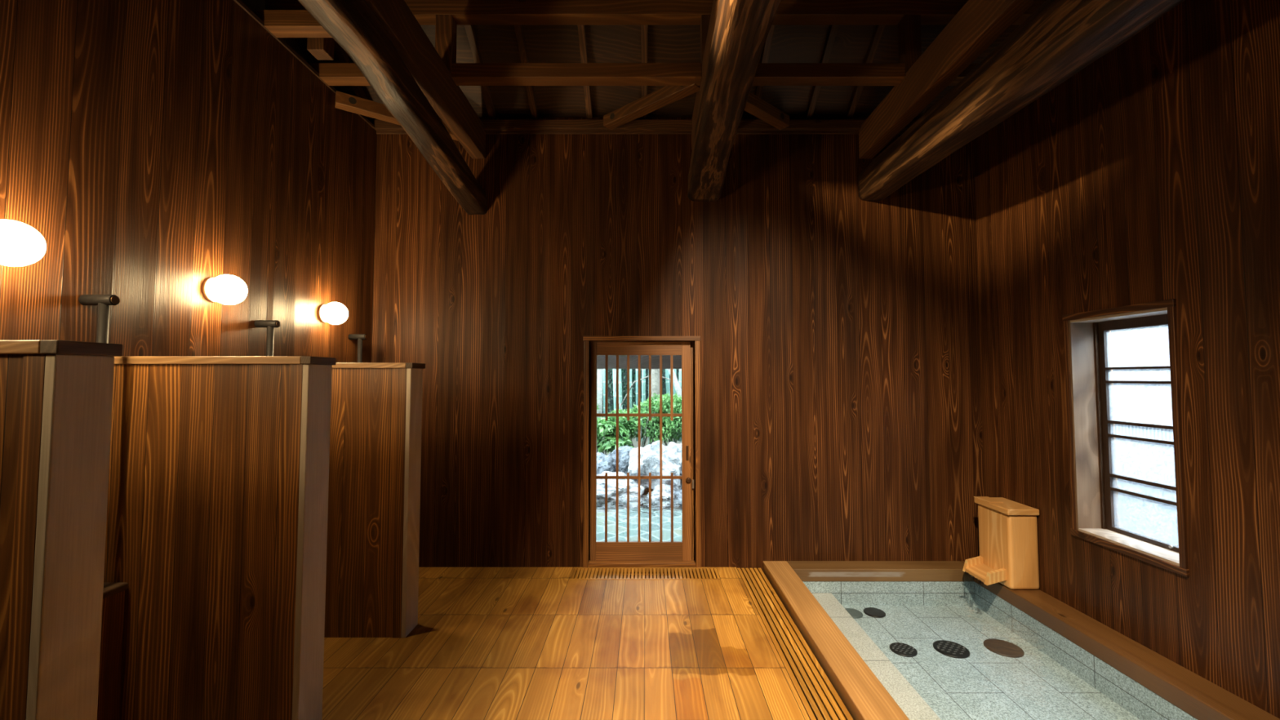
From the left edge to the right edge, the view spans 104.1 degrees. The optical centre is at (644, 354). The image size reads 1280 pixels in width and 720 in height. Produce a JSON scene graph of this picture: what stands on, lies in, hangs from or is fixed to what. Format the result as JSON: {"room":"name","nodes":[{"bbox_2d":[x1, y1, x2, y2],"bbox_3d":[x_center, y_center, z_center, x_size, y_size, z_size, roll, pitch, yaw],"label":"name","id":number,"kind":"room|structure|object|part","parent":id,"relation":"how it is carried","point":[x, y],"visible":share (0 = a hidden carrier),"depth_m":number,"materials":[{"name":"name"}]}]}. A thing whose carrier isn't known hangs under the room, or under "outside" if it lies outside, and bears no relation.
{"room":"spa","nodes":[
{"label":"spa","id":0,"kind":"room"},
{"bbox_2d":[0,0,377,362],"bbox_3d":[-2.240,-0.150,1.108,0.100,3.620,5.800,0,-3,0],"label":"wall","id":1,"kind":"structure","parent":0,"point":[155,149],"depth_m":2.34,"materials":[{"name":"brown wood"}]},
{"bbox_2d":[0,219,45,266],"bbox_3d":[-2.110,-0.371,1.659,0.159,0.152,0.152,0,-3,0],"label":"wall lamp","id":2,"kind":"object","parent":1,"relation":"attached to","point":[20,244],"visible":1,"depth_m":1.64,"materials":[{"name":"white glass"}]},
{"bbox_2d":[78,294,119,343],"bbox_3d":[-2.129,0.321,1.927,0.120,1.114,0.042,0,-3,0],"label":"fitting","id":3,"kind":"object","parent":1,"relation":"attached to","point":[104,302],"visible":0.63,"depth_m":1.94,"materials":[{"name":"black metal"}]},
{"bbox_2d":[201,274,247,305],"bbox_3d":[-2.110,-0.330,2.528,0.159,0.152,0.152,0,-3,0],"label":"wall lamp","id":4,"kind":"object","parent":1,"relation":"attached to","point":[226,289],"visible":1,"depth_m":2.48,"materials":[{"name":"white glass"}]},
{"bbox_2d":[253,320,279,355],"bbox_3d":[-2.129,0.360,2.796,0.120,1.114,0.042,0,-3,0],"label":"fitting","id":5,"kind":"object","parent":1,"relation":"attached to","point":[270,325],"visible":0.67,"depth_m":2.80,"materials":[{"name":"black metal"}]},
{"bbox_2d":[234,0,374,128],"bbox_3d":[-2.229,-1.970,1.163,0.102,0.022,5.745,0,-3,0],"label":"trim","id":6,"kind":"structure","parent":1,"relation":"attached to","point":[239,2],"depth_m":3.07,"materials":[{"name":"brown wood"}]},
{"bbox_2d":[317,302,348,324],"bbox_3d":[-2.110,-0.283,3.401,0.159,0.152,0.152,0,-3,0],"label":"wall lamp","id":7,"kind":"object","parent":1,"relation":"attached to","point":[334,313],"visible":1,"depth_m":3.35,"materials":[{"name":"white glass"}]},
{"bbox_2d":[307,62,370,85],"bbox_3d":[-1.838,-1.907,3.397,0.864,0.097,0.103,0,-3,0],"label":"cross beam","id":8,"kind":"structure","parent":1,"relation":"on","point":[332,73],"depth_m":3.35,"materials":[{"name":"brown wood"}]},
{"bbox_2d":[348,333,367,362],"bbox_3d":[-2.129,0.401,3.686,0.120,1.114,0.042,0,-3,0],"label":"fitting","id":9,"kind":"object","parent":1,"relation":"attached to","point":[359,337],"visible":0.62,"depth_m":3.69,"materials":[{"name":"black metal"}]},
{"bbox_2d":[334,90,458,141],"bbox_3d":[-1.815,-1.784,3.759,0.874,0.085,0.092,2,-3,-36],"label":"brace","id":10,"kind":"object","parent":1,"relation":"attached to","point":[344,101],"visible":0.48,"depth_m":3.58,"materials":[{"name":"brown wood"}]},
{"bbox_2d":[240,0,307,62],"bbox_3d":[-2.590,-2.916,1.234,0.060,2.317,6.300,0,-3,0],"label":"ceiling","id":11,"kind":"structure","parent":0,"point":[251,4],"depth_m":3.37,"materials":[{"name":"brown wood"}]},
{"bbox_2d":[321,567,809,719],"bbox_3d":[0.250,1.556,1.091,4.880,0.030,5.920,0,-3,0],"label":"floor","id":12,"kind":"structure","parent":0,"point":[486,643],"depth_m":2.66,"materials":[{"name":"brown wood"}]},
{"bbox_2d":[0,340,123,719],"bbox_3d":[-1.774,0.756,1.193,0.831,1.577,0.146,0,-3,0],"label":"wall","id":13,"kind":"structure","parent":12,"relation":"on","point":[56,396],"depth_m":1.16,"materials":[{"name":"brown wood"}]},
{"bbox_3d":[-1.792,0.772,1.192,0.793,1.545,0.122,0,-3,0],"label":"panel","id":14,"kind":"part","parent":13,"relation":"part of","materials":[{"name":"brown wood"}]},
{"bbox_3d":[-1.383,0.772,1.192,0.026,1.545,0.130,0,-3,0],"label":"post","id":15,"kind":"part","parent":13,"relation":"part of","materials":[{"name":"brown wood"}]},
{"bbox_2d":[97,582,128,719],"bbox_3d":[-2.124,1.227,1.623,0.128,0.674,0.715,0,-3,0],"label":"wall ledge","id":16,"kind":"object","parent":12,"relation":"on","point":[113,593],"visible":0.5,"depth_m":1.94,"materials":[{"name":"brown wood"}]},
{"bbox_2d":[103,355,336,719],"bbox_3d":[-1.774,0.797,2.080,0.831,1.577,0.169,0,-3,0],"label":"wall","id":17,"kind":"structure","parent":12,"relation":"on","point":[217,507],"depth_m":2.01,"materials":[{"name":"brown wood"}]},
{"bbox_3d":[-1.383,0.813,2.080,0.026,1.545,0.153,0,-3,0],"label":"post","id":18,"kind":"part","parent":17,"relation":"part of","materials":[{"name":"brown wood"}]},
{"bbox_2d":[324,362,425,637],"bbox_3d":[-1.774,0.837,2.975,0.831,1.577,0.174,0,-3,0],"label":"wall","id":19,"kind":"structure","parent":12,"relation":"on","point":[373,545],"depth_m":2.90,"materials":[{"name":"brown wood"}]},
{"bbox_3d":[-1.383,0.853,2.974,0.026,1.545,0.158,0,-3,0],"label":"post","id":20,"kind":"part","parent":19,"relation":"part of","materials":[{"name":"brown wood"}]},
{"bbox_2d":[762,560,1279,719],"bbox_3d":[1.810,1.720,2.284,1.759,0.350,3.279,0,-3,0],"label":"bath","id":21,"kind":"object","parent":12,"relation":"in","point":[1073,665],"visible":0.83,"depth_m":2.91,"materials":[{"name":"tile"}]},
{"bbox_2d":[844,608,862,618],"bbox_3d":[1.505,1.871,3.619,0.144,0.010,0.144,0,-3,0],"label":"drain cover","id":22,"kind":"object","parent":21,"relation":"on","point":[855,614],"visible":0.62,"depth_m":3.60,"materials":[{"name":"grey stone"}]},
{"bbox_2d":[863,607,885,617],"bbox_3d":[1.672,1.871,3.629,0.148,0.010,0.148,0,-3,0],"label":"drain cover","id":23,"kind":"object","parent":21,"relation":"on","point":[870,611],"visible":1,"depth_m":3.61,"materials":[{"name":"grey metal"}]},
{"bbox_2d":[889,642,917,657],"bbox_3d":[1.625,1.848,3.134,0.156,0.012,0.156,0,-3,0],"label":"drain cover","id":24,"kind":"object","parent":21,"relation":"on","point":[899,648],"visible":1,"depth_m":3.12,"materials":[{"name":"metal"}]},
{"bbox_2d":[933,640,969,658],"bbox_3d":[1.930,1.848,3.141,0.200,0.012,0.200,0,-3,0],"label":"drain cover","id":25,"kind":"object","parent":21,"relation":"on","point":[951,649],"visible":1,"depth_m":3.13,"materials":[{"name":"metal"}]},
{"bbox_2d":[802,581,1197,719],"bbox_3d":[1.825,1.768,2.287,1.610,0.255,3.170,0,-3,0],"label":"basin","id":26,"kind":"object","parent":21,"relation":"in","point":[1056,677],"depth_m":2.94,"materials":[{"name":"stone"}]},
{"bbox_2d":[962,496,1039,589],"bbox_3d":[2.514,1.327,3.552,0.338,0.550,0.352,0,-3,0],"label":"spout","id":27,"kind":"object","parent":21,"relation":"on","point":[1008,556],"visible":1,"depth_m":3.42,"materials":[{"name":"brown wood"}]},
{"bbox_3d":[2.575,1.078,3.564,0.215,0.040,0.352,0,-3,0],"label":"lid","id":28,"kind":"part","parent":27,"relation":"part of","materials":[{"name":"brown wood"}]},
{"bbox_2d":[983,638,1024,657],"bbox_3d":[2.268,1.850,3.154,0.210,0.010,0.210,0,-3,0],"label":"drain cover","id":29,"kind":"object","parent":21,"relation":"on","point":[1002,647],"visible":1,"depth_m":3.13,"materials":[{"name":"brown wood"}]},
{"label":"water","id":30,"kind":"object","parent":21,"relation":"in","visible":0},
{"bbox_2d":[964,570,983,595],"bbox_3d":[2.343,1.633,3.554,0.023,0.112,0.196,0,-3,0],"label":"water","id":31,"kind":"object","parent":30,"relation":"on","point":[979,588],"visible":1,"depth_m":3.56,"materials":[{"name":"liquid"}]},
{"bbox_2d":[294,25,1018,117],"bbox_3d":[0.250,-2.893,1.232,5.900,2.197,6.880,0,-3,0],"label":"ceiling","id":32,"kind":"structure","parent":0,"point":[496,43],"depth_m":3.74,"materials":[{"name":"brown wood"}]},
{"bbox_2d":[333,40,373,118],"bbox_3d":[-2.250,-2.920,2.725,0.046,1.903,2.978,0,-3,0],"label":"rafter","id":33,"kind":"object","parent":32,"relation":"attached to","point":[340,52],"visible":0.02,"depth_m":3.73,"materials":[{"name":"brown wood"}]},
{"bbox_2d":[464,25,496,118],"bbox_3d":[-1.250,-2.920,2.725,0.046,1.903,2.978,0,-3,0],"label":"rafter","id":34,"kind":"object","parent":32,"relation":"attached to","point":[471,35],"visible":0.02,"depth_m":3.71,"materials":[{"name":"brown wood"}]},
{"bbox_2d":[514,25,538,118],"bbox_3d":[-0.900,-2.920,2.725,0.046,1.903,2.978,0,-3,0],"label":"rafter","id":35,"kind":"object","parent":32,"relation":"attached to","point":[518,28],"visible":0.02,"depth_m":3.72,"materials":[{"name":"brown wood"}]},
{"bbox_2d":[577,25,592,118],"bbox_3d":[-0.450,-2.920,2.725,0.046,1.903,2.978,0,-3,0],"label":"rafter","id":36,"kind":"object","parent":32,"relation":"attached to","point":[581,28],"visible":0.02,"depth_m":3.71,"materials":[{"name":"brown wood"}]},
{"bbox_2d":[266,0,1046,25],"bbox_3d":[0.225,-2.342,3.416,5.550,0.102,0.103,0,-3,0],"label":"purlin","id":37,"kind":"object","parent":36,"relation":"attached to","point":[464,12],"visible":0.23,"depth_m":3.37,"materials":[{"name":"brown wood"}]},
{"bbox_2d":[641,25,647,118],"bbox_3d":[0.000,-2.920,2.725,0.046,1.903,2.978,0,-3,0],"label":"rafter","id":38,"kind":"object","parent":32,"relation":"attached to","point":[644,28],"visible":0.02,"depth_m":3.67,"materials":[{"name":"brown wood"}]},
{"bbox_2d":[750,25,774,118],"bbox_3d":[0.900,-2.920,2.725,0.046,1.903,2.978,0,-3,0],"label":"rafter","id":39,"kind":"object","parent":32,"relation":"attached to","point":[766,48],"visible":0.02,"depth_m":3.69,"materials":[{"name":"brown wood"}]},
{"bbox_2d":[804,25,838,118],"bbox_3d":[1.350,-2.920,2.725,0.046,1.903,2.978,0,-3,0],"label":"rafter","id":40,"kind":"object","parent":32,"relation":"attached to","point":[833,29],"visible":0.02,"depth_m":3.72,"materials":[{"name":"brown wood"}]},
{"bbox_2d":[844,25,884,118],"bbox_3d":[1.680,-2.920,2.725,0.046,1.903,2.978,0,-3,0],"label":"rafter","id":41,"kind":"object","parent":32,"relation":"attached to","point":[878,30],"visible":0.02,"depth_m":3.72,"materials":[{"name":"brown wood"}]},
{"bbox_2d":[366,117,984,573],"bbox_3d":[0.250,-0.076,4.068,5.080,3.740,0.120,0,-3,0],"label":"wall","id":42,"kind":"structure","parent":0,"point":[840,388],"depth_m":4.01,"materials":[{"name":"brown wood"}]},
{"bbox_2d":[297,0,487,214],"bbox_3d":[-1.365,-1.483,1.173,0.185,0.428,5.789,0,-3,0],"label":"log beam","id":43,"kind":"structure","parent":42,"relation":"attached to","point":[352,24],"depth_m":2.66,"materials":[{"name":"brown wood"}]},
{"bbox_2d":[364,0,485,159],"bbox_3d":[-1.351,-1.859,1.186,0.108,0.258,5.798,0,-3,0],"label":"tie beam","id":44,"kind":"structure","parent":43,"relation":"on","point":[416,51],"depth_m":3.06,"materials":[{"name":"brown wood"}]},
{"bbox_2d":[251,9,331,37],"bbox_3d":[-1.838,-1.929,2.910,0.864,0.097,0.100,0,-3,0],"label":"cross beam","id":45,"kind":"structure","parent":44,"relation":"attached to","point":[281,23],"depth_m":2.86,"materials":[{"name":"brown wood"}]},
{"bbox_2d":[306,37,333,59],"bbox_3d":[-1.970,-2.149,3.051,0.100,0.650,0.100,0,-3,0],"label":"post","id":46,"kind":"object","parent":45,"relation":"attached to","point":[322,48],"visible":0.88,"depth_m":3.01,"materials":[{"name":"brown wood"}]},
{"bbox_2d":[435,14,457,73],"bbox_3d":[-1.352,-2.090,3.400,0.110,0.402,0.093,0,-3,0],"label":"post","id":47,"kind":"object","parent":44,"relation":"on","point":[446,30],"visible":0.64,"depth_m":3.36,"materials":[{"name":"brown wood"}]},
{"bbox_2d":[582,336,700,567],"bbox_3d":[-0.021,0.762,4.020,0.939,1.822,0.136,0,-3,0],"label":"door","id":48,"kind":"structure","parent":42,"relation":"in","point":[606,553],"depth_m":4.00,"materials":[{"name":"brown wood"}]},
{"bbox_3d":[-0.043,-0.054,4.067,0.690,0.113,0.030,0,-3,0],"label":"rail","id":49,"kind":"part","parent":48,"relation":"part of","materials":[{"name":"brown wood"}]},
{"bbox_3d":[-0.043,1.569,3.993,0.690,0.148,0.030,0,-3,0],"label":"rail","id":50,"kind":"part","parent":48,"relation":"part of","materials":[{"name":"brown wood"}]},
{"bbox_3d":[-0.019,1.657,3.986,0.847,0.030,0.122,0,-3,0],"label":"sill","id":51,"kind":"part","parent":48,"relation":"part of","materials":[{"name":"brown wood"}]},
{"bbox_3d":[0.344,0.788,4.013,0.021,0.120,0.005,0,-3,0],"label":"recessed pull","id":52,"kind":"part","parent":48,"relation":"part of","materials":[{"name":"brown wood"}]},
{"bbox_3d":[0.352,1.004,3.995,0.042,0.042,0.022,0,-3,0],"label":"lock knob","id":53,"kind":"part","parent":48,"relation":"part of","materials":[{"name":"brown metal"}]},
{"bbox_2d":[373,119,916,133],"bbox_3d":[0.250,-1.855,4.061,4.880,0.095,0.055,0,-3,0],"label":"ceiling beam","id":54,"kind":"structure","parent":42,"relation":"attached to","point":[504,126],"depth_m":4.04,"materials":[{"name":"brown wood"}]},
{"bbox_2d":[687,0,781,201],"bbox_3d":[0.486,-1.586,1.178,0.288,0.414,5.790,0,-3,0],"label":"log beam","id":55,"kind":"structure","parent":42,"relation":"attached to","point":[742,28],"depth_m":2.83,"materials":[{"name":"brown wood"}]},
{"bbox_2d":[691,0,719,149],"bbox_3d":[0.440,-1.931,1.189,0.110,0.255,5.798,0,-3,0],"label":"tie beam","id":56,"kind":"structure","parent":55,"relation":"on","point":[716,2],"depth_m":3.14,"materials":[{"name":"brown wood"}]},
{"bbox_2d":[451,62,702,85],"bbox_3d":[-0.456,-1.907,3.397,1.680,0.097,0.103,0,-3,0],"label":"cross beam","id":57,"kind":"structure","parent":56,"relation":"attached to","point":[462,73],"depth_m":3.35,"materials":[{"name":"brown wood"}]},
{"bbox_2d":[603,83,699,129],"bbox_3d":[0.035,-1.880,3.734,0.881,0.085,0.092,-2,-3,40],"label":"brace","id":58,"kind":"object","parent":56,"relation":"attached to","point":[665,95],"visible":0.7,"depth_m":3.71,"materials":[{"name":"brown wood"}]},
{"bbox_2d":[700,14,711,63],"bbox_3d":[0.440,-2.125,3.401,0.110,0.332,0.093,0,-3,0],"label":"post","id":59,"kind":"object","parent":56,"relation":"on","point":[704,22],"visible":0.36,"depth_m":3.36,"materials":[{"name":"brown wood"}]},
{"bbox_2d":[744,92,789,129],"bbox_3d":[0.820,-1.879,3.753,0.817,0.085,0.092,2,-3,-40],"label":"brace","id":60,"kind":"object","parent":56,"relation":"attached to","point":[756,106],"visible":0.55,"depth_m":3.82,"materials":[{"name":"brown wood"}]},
{"bbox_2d":[751,62,905,85],"bbox_3d":[1.123,-1.907,3.397,1.253,0.097,0.103,0,-3,0],"label":"cross beam","id":61,"kind":"structure","parent":56,"relation":"attached to","point":[766,73],"depth_m":3.35,"materials":[{"name":"brown wood"}]},
{"bbox_2d":[857,0,1184,200],"bbox_3d":[1.850,-1.454,1.172,0.262,0.351,5.789,0,-3,0],"label":"log beam","id":62,"kind":"structure","parent":42,"relation":"attached to","point":[1060,38],"depth_m":2.38,"materials":[{"name":"brown wood"}]},
{"bbox_2d":[858,0,1036,159],"bbox_3d":[1.805,-1.859,1.186,0.110,0.258,5.798,0,-3,0],"label":"tie beam","id":63,"kind":"structure","parent":62,"relation":"on","point":[978,24],"depth_m":2.98,"materials":[{"name":"brown wood"}]},
{"bbox_2d":[897,14,921,73],"bbox_3d":[1.806,-2.090,3.400,0.110,0.402,0.093,0,-3,0],"label":"post","id":64,"kind":"object","parent":63,"relation":"on","point":[909,42],"visible":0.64,"depth_m":3.36,"materials":[{"name":"brown wood"}]},
{"bbox_2d":[973,0,1279,718],"bbox_3d":[2.740,-0.150,1.108,0.100,3.620,5.800,0,-3,0],"label":"wall","id":65,"kind":"structure","parent":0,"point":[1151,173],"depth_m":2.56,"materials":[{"name":"brown wood"}]},
{"bbox_2d":[948,62,979,85],"bbox_3d":[2.316,-1.907,3.397,0.909,0.097,0.103,0,-3,0],"label":"cross beam","id":66,"kind":"structure","parent":65,"relation":"on","point":[972,65],"depth_m":3.35,"materials":[{"name":"brown wood"}]},
{"bbox_2d":[1062,298,1189,577],"bbox_3d":[2.808,0.421,2.831,0.264,1.383,0.673,0,-3,0],"label":"window","id":67,"kind":"structure","parent":65,"relation":"in","point":[1094,489],"depth_m":3.08,"materials":[{"name":"brown wood"}]},
{"bbox_3d":[2.857,0.435,3.114,0.055,1.279,0.012,0,-3,0],"label":"guide rail","id":68,"kind":"part","parent":67,"relation":"part of","materials":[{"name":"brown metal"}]},
{"bbox_3d":[2.813,1.077,2.795,0.254,0.032,0.591,0,-3,0],"label":"sill","id":69,"kind":"part","parent":67,"relation":"part of","materials":[{"name":"brown wood"}]},
{"bbox_3d":[2.868,-0.190,2.844,0.035,0.055,0.511,0,-3,0],"label":"sash rail","id":70,"kind":"part","parent":67,"relation":"part of","materials":[{"name":"wood"}]},
{"bbox_3d":[2.868,1.048,2.788,0.035,0.024,0.511,0,-3,0],"label":"sash rail","id":71,"kind":"part","parent":67,"relation":"part of","materials":[{"name":"wood"}]},
{"bbox_3d":[-0.630,1.641,1.027,3.120,0.035,5.800,0,-3,0],"label":"floor","id":72,"kind":"structure","parent":0,"visible":0},
{"bbox_2d":[569,567,720,579],"bbox_3d":[0.007,1.704,3.797,1.115,0.088,0.230,0,-3,0],"label":"floor grate","id":73,"kind":"object","parent":72,"relation":"on","point":[579,573],"visible":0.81,"depth_m":3.81,"materials":[{"name":"brown wood"}]},
{"bbox_3d":[0.007,1.682,3.905,1.115,0.034,0.016,0,-3,0],"label":"rail","id":74,"kind":"part","parent":73,"relation":"part of","materials":[{"name":"brown wood"}]},
{"bbox_3d":[0.007,1.672,3.691,1.115,0.034,0.016,0,-3,0],"label":"rail","id":75,"kind":"part","parent":73,"relation":"part of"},
{"bbox_2d":[737,568,853,719],"bbox_3d":[0.819,1.628,2.071,0.194,0.084,3.685,0,-3,0],"label":"floor grate","id":76,"kind":"object","parent":72,"relation":"on","point":[820,699],"visible":0.94,"depth_m":2.70,"materials":[{"name":"brown wood"}]},
{"label":"outside","id":77,"kind":"structure","parent":0,"visible":0},
{"bbox_3d":[-4.400,2.530,12.959,15.200,0.100,17.880,0,-3,0],"label":"floor","id":78,"kind":"structure","parent":77,"visible":0},
{"bbox_2d":[596,498,682,541],"bbox_3d":[0.000,1.917,5.844,6.400,0.001,3.350,0,-3,0],"label":"bed","id":79,"kind":"object","parent":78,"relation":"on","point":[666,519],"visible":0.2,"depth_m":5.55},
{"bbox_2d":[596,471,644,509],"bbox_3d":[-0.465,1.799,6.545,0.875,0.490,0.769,-2,-3,30],"label":"rock","id":80,"kind":"object","parent":79,"relation":"on","point":[611,483],"visible":0.38,"depth_m":6.38,"materials":[{"name":"grey stone"}]},
{"bbox_2d":[627,440,681,498],"bbox_3d":[0.134,1.635,7.042,0.849,0.842,0.955,0,-3,0],"label":"rock","id":81,"kind":"object","parent":79,"relation":"on","point":[649,454],"visible":0.52,"depth_m":6.75,"materials":[{"name":"grey stone"}]},
{"bbox_2d":[641,484,676,509],"bbox_3d":[0.216,1.868,6.538,0.508,0.351,0.557,0,-3,0],"label":"rock","id":82,"kind":"object","parent":79,"relation":"on","point":[666,489],"visible":0.37,"depth_m":6.38,"materials":[{"name":"grey stone"}]},
{"bbox_2d":[667,441,681,485],"bbox_3d":[0.594,1.665,7.302,0.753,0.806,0.855,-1,-3,29],"label":"rock","id":83,"kind":"object","parent":79,"relation":"on","point":[672,445],"visible":0.05,"depth_m":7.14,"materials":[{"name":"grey stone"}]},
{"bbox_2d":[673,489,681,507],"bbox_3d":[0.649,1.880,6.448,0.538,0.304,0.579,-2,-3,35],"label":"rock","id":84,"kind":"object","parent":79,"relation":"on","point":[677,494],"visible":0.09,"depth_m":6.40,"materials":[{"name":"grey stone"}]},
{"bbox_2d":[603,429,681,455],"bbox_3d":[-1.400,2.153,10.713,9.200,0.450,6.400,0,-3,0],"label":"floor","id":85,"kind":"structure","parent":78,"relation":"on","point":[634,442],"depth_m":11.03,"materials":[{"name":"stone"}]},
{"bbox_2d":[596,368,603,453],"bbox_3d":[-0.800,-0.650,9.039,0.217,5.001,0.140,0,-3,0],"label":"trunk","id":86,"kind":"object","parent":85,"relation":"on","point":[600,371],"visible":0.1,"depth_m":8.93,"materials":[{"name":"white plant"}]},
{"bbox_2d":[603,368,605,417],"bbox_3d":[-0.850,-1.080,10.600,0.174,6.001,0.079,-2,-3,33],"label":"bamboo","id":87,"kind":"object","parent":85,"relation":"on","point":[604,370],"visible":0.09,"depth_m":10.47,"materials":[{"name":"plant"}]},
{"bbox_2d":[596,451,613,475],"bbox_3d":[-0.638,1.681,7.285,0.558,0.486,0.592,-2,-4,42],"label":"rock","id":88,"kind":"object","parent":85,"relation":"on","point":[603,464],"visible":0.27,"depth_m":7.11,"materials":[{"name":"grey stone"}]},
{"bbox_2d":[612,368,616,409],"bbox_3d":[-0.640,-1.106,10.021,0.286,6.002,0.074,-1,-3,15],"label":"bamboo","id":89,"kind":"object","parent":85,"relation":"on","point":[614,370],"visible":0.06,"depth_m":9.89,"materials":[{"name":"plant"}]},
{"bbox_2d":[596,417,638,454],"bbox_3d":[-0.606,1.411,8.330,1.014,0.829,0.868,0,-3,0],"label":"shrub","id":90,"kind":"object","parent":85,"relation":"on","point":[606,439],"visible":0.66,"depth_m":8.16,"materials":[{"name":"green plant"}]},
{"bbox_2d":[604,445,632,475],"bbox_3d":[-0.324,1.601,7.397,0.729,0.552,0.582,0,-3,0],"label":"rock","id":91,"kind":"object","parent":85,"relation":"on","point":[624,451],"visible":0.28,"depth_m":7.16,"materials":[{"name":"grey stone"}]},
{"bbox_2d":[618,368,622,439],"bbox_3d":[-0.537,-1.114,9.858,0.293,6.002,0.066,-1,-3,14],"label":"bamboo","id":92,"kind":"object","parent":85,"relation":"on","point":[620,370],"visible":0.07,"depth_m":9.73,"materials":[{"name":"plant"}]},
{"bbox_2d":[613,368,632,446],"bbox_3d":[-0.374,0.908,9.168,0.376,1.903,0.030,0,-3,0],"label":"trunk","id":93,"kind":"object","parent":85,"relation":"on","point":[615,369],"visible":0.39,"depth_m":9.17,"materials":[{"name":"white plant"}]},
{"bbox_2d":[628,368,631,439],"bbox_3d":[-0.287,-1.115,9.845,0.093,6.001,0.131,0,-3,0],"label":"bamboo","id":94,"kind":"object","parent":85,"relation":"on","point":[630,370],"visible":0.06,"depth_m":9.72,"materials":[{"name":"plant"}]},
{"bbox_2d":[635,368,638,441],"bbox_3d":[-0.162,-1.042,11.448,0.093,6.001,0.150,3,-4,-45],"label":"bamboo","id":95,"kind":"object","parent":85,"relation":"on","point":[637,370],"visible":0.14,"depth_m":11.32,"materials":[{"name":"plant"}]},
{"bbox_2d":[602,368,679,418],"bbox_3d":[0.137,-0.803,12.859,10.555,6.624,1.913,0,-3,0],"label":"bamboo","id":96,"kind":"object","parent":85,"relation":"on","point":[623,371],"visible":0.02,"depth_m":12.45,"materials":[{"name":"green plant"}]},
{"bbox_2d":[607,404,677,447],"bbox_3d":[-0.088,1.343,8.579,1.310,0.985,0.789,0,-3,0],"label":"shrub","id":97,"kind":"object","parent":85,"relation":"on","point":[647,429],"visible":0.55,"depth_m":8.42,"materials":[{"name":"green plant"}]},
{"bbox_2d":[641,368,645,444],"bbox_3d":[-0.020,-1.068,10.859,0.085,6.001,0.124,0,-3,0],"label":"bamboo","id":98,"kind":"object","parent":85,"relation":"on","point":[643,371],"visible":0.14,"depth_m":10.74,"materials":[{"name":"plant"}]},
{"bbox_2d":[648,368,659,444],"bbox_3d":[0.190,-0.635,9.389,0.215,5.002,0.220,0,-3,0],"label":"trunk","id":99,"kind":"object","parent":85,"relation":"on","point":[655,372],"visible":0.08,"depth_m":9.25,"materials":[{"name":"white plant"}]},
{"bbox_2d":[620,375,681,405],"bbox_3d":[0.197,0.660,9.331,1.318,0.619,0.051,0,-3,-6],"label":"branch","id":100,"kind":"object","parent":99,"relation":"attached to","point":[648,375],"visible":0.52,"depth_m":9.28,"materials":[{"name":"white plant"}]},
{"bbox_2d":[631,392,681,445],"bbox_3d":[0.329,1.244,8.623,1.141,1.185,0.921,0,-3,0],"label":"shrub","id":101,"kind":"object","parent":85,"relation":"on","point":[675,424],"visible":0.53,"depth_m":8.46,"materials":[{"name":"green plant"}]},
{"bbox_2d":[665,368,671,441],"bbox_3d":[0.424,-1.079,10.623,0.336,6.003,0.080,-1,-3,13],"label":"bamboo","id":102,"kind":"object","parent":85,"relation":"on","point":[667,373],"visible":0.11,"depth_m":10.50,"materials":[{"name":"plant"}]},
{"bbox_2d":[672,368,675,442],"bbox_3d":[0.630,-1.084,10.507,0.067,6.000,0.114,0,-3,0],"label":"bamboo","id":103,"kind":"object","parent":85,"relation":"on","point":[673,388],"visible":0.03,"depth_m":10.38,"materials":[{"name":"plant"}]},
{"bbox_2d":[667,368,681,397],"bbox_3d":[0.329,0.155,9.229,1.200,3.423,0.146,0,-3,4],"label":"trunk","id":104,"kind":"object","parent":85,"relation":"on","point":[675,381],"visible":0.11,"depth_m":9.14,"materials":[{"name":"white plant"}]},
{"bbox_2d":[674,400,681,413],"bbox_3d":[0.955,1.251,8.496,0.980,1.159,0.844,-1,-3,25],"label":"shrub","id":105,"kind":"object","parent":85,"relation":"on","point":[680,408],"visible":0.02,"depth_m":8.41,"materials":[{"name":"green plant"}]},
{"bbox_2d":[677,368,681,441],"bbox_3d":[0.862,-1.040,11.481,0.239,6.002,0.095,1,-3,-22],"label":"bamboo","id":106,"kind":"object","parent":85,"relation":"on","point":[680,370],"visible":0.17,"depth_m":11.35,"materials":[{"name":"green plant"}]},
{"bbox_3d":[4.600,2.092,3.409,2.800,0.110,15.000,0,-3,0],"label":"floor","id":107,"kind":"structure","parent":0,"visible":0},
{"bbox_2d":[1111,324,1178,546],"bbox_3d":[4.310,0.771,3.969,0.120,2.600,14.000,0,-3,0],"label":"wall","id":108,"kind":"structure","parent":107,"relation":"on","point":[1148,346],"depth_m":4.23,"materials":[{"name":"paint"}]},
{"bbox_3d":[2.500,1.010,5.019,0.120,1.737,0.120,0,-3,0],"label":"post","id":109,"kind":"object","parent":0,"visible":0},
{"bbox_2d":[597,355,681,368],"bbox_3d":[0.000,0.016,5.064,5.200,0.252,0.120,0,-3,0],"label":"beam","id":110,"kind":"structure","parent":109,"relation":"on","point":[633,359],"depth_m":5.00,"materials":[{"name":"grey"}]},
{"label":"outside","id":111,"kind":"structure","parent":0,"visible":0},
{"bbox_2d":[596,487,681,524],"bbox_3d":[0.000,1.807,5.849,6.400,0.001,3.350,0,-3,0],"label":"pond water","id":112,"kind":"structure","parent":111,"point":[646,492],"depth_m":6.12,"materials":[{"name":"liquid"}]}
]}

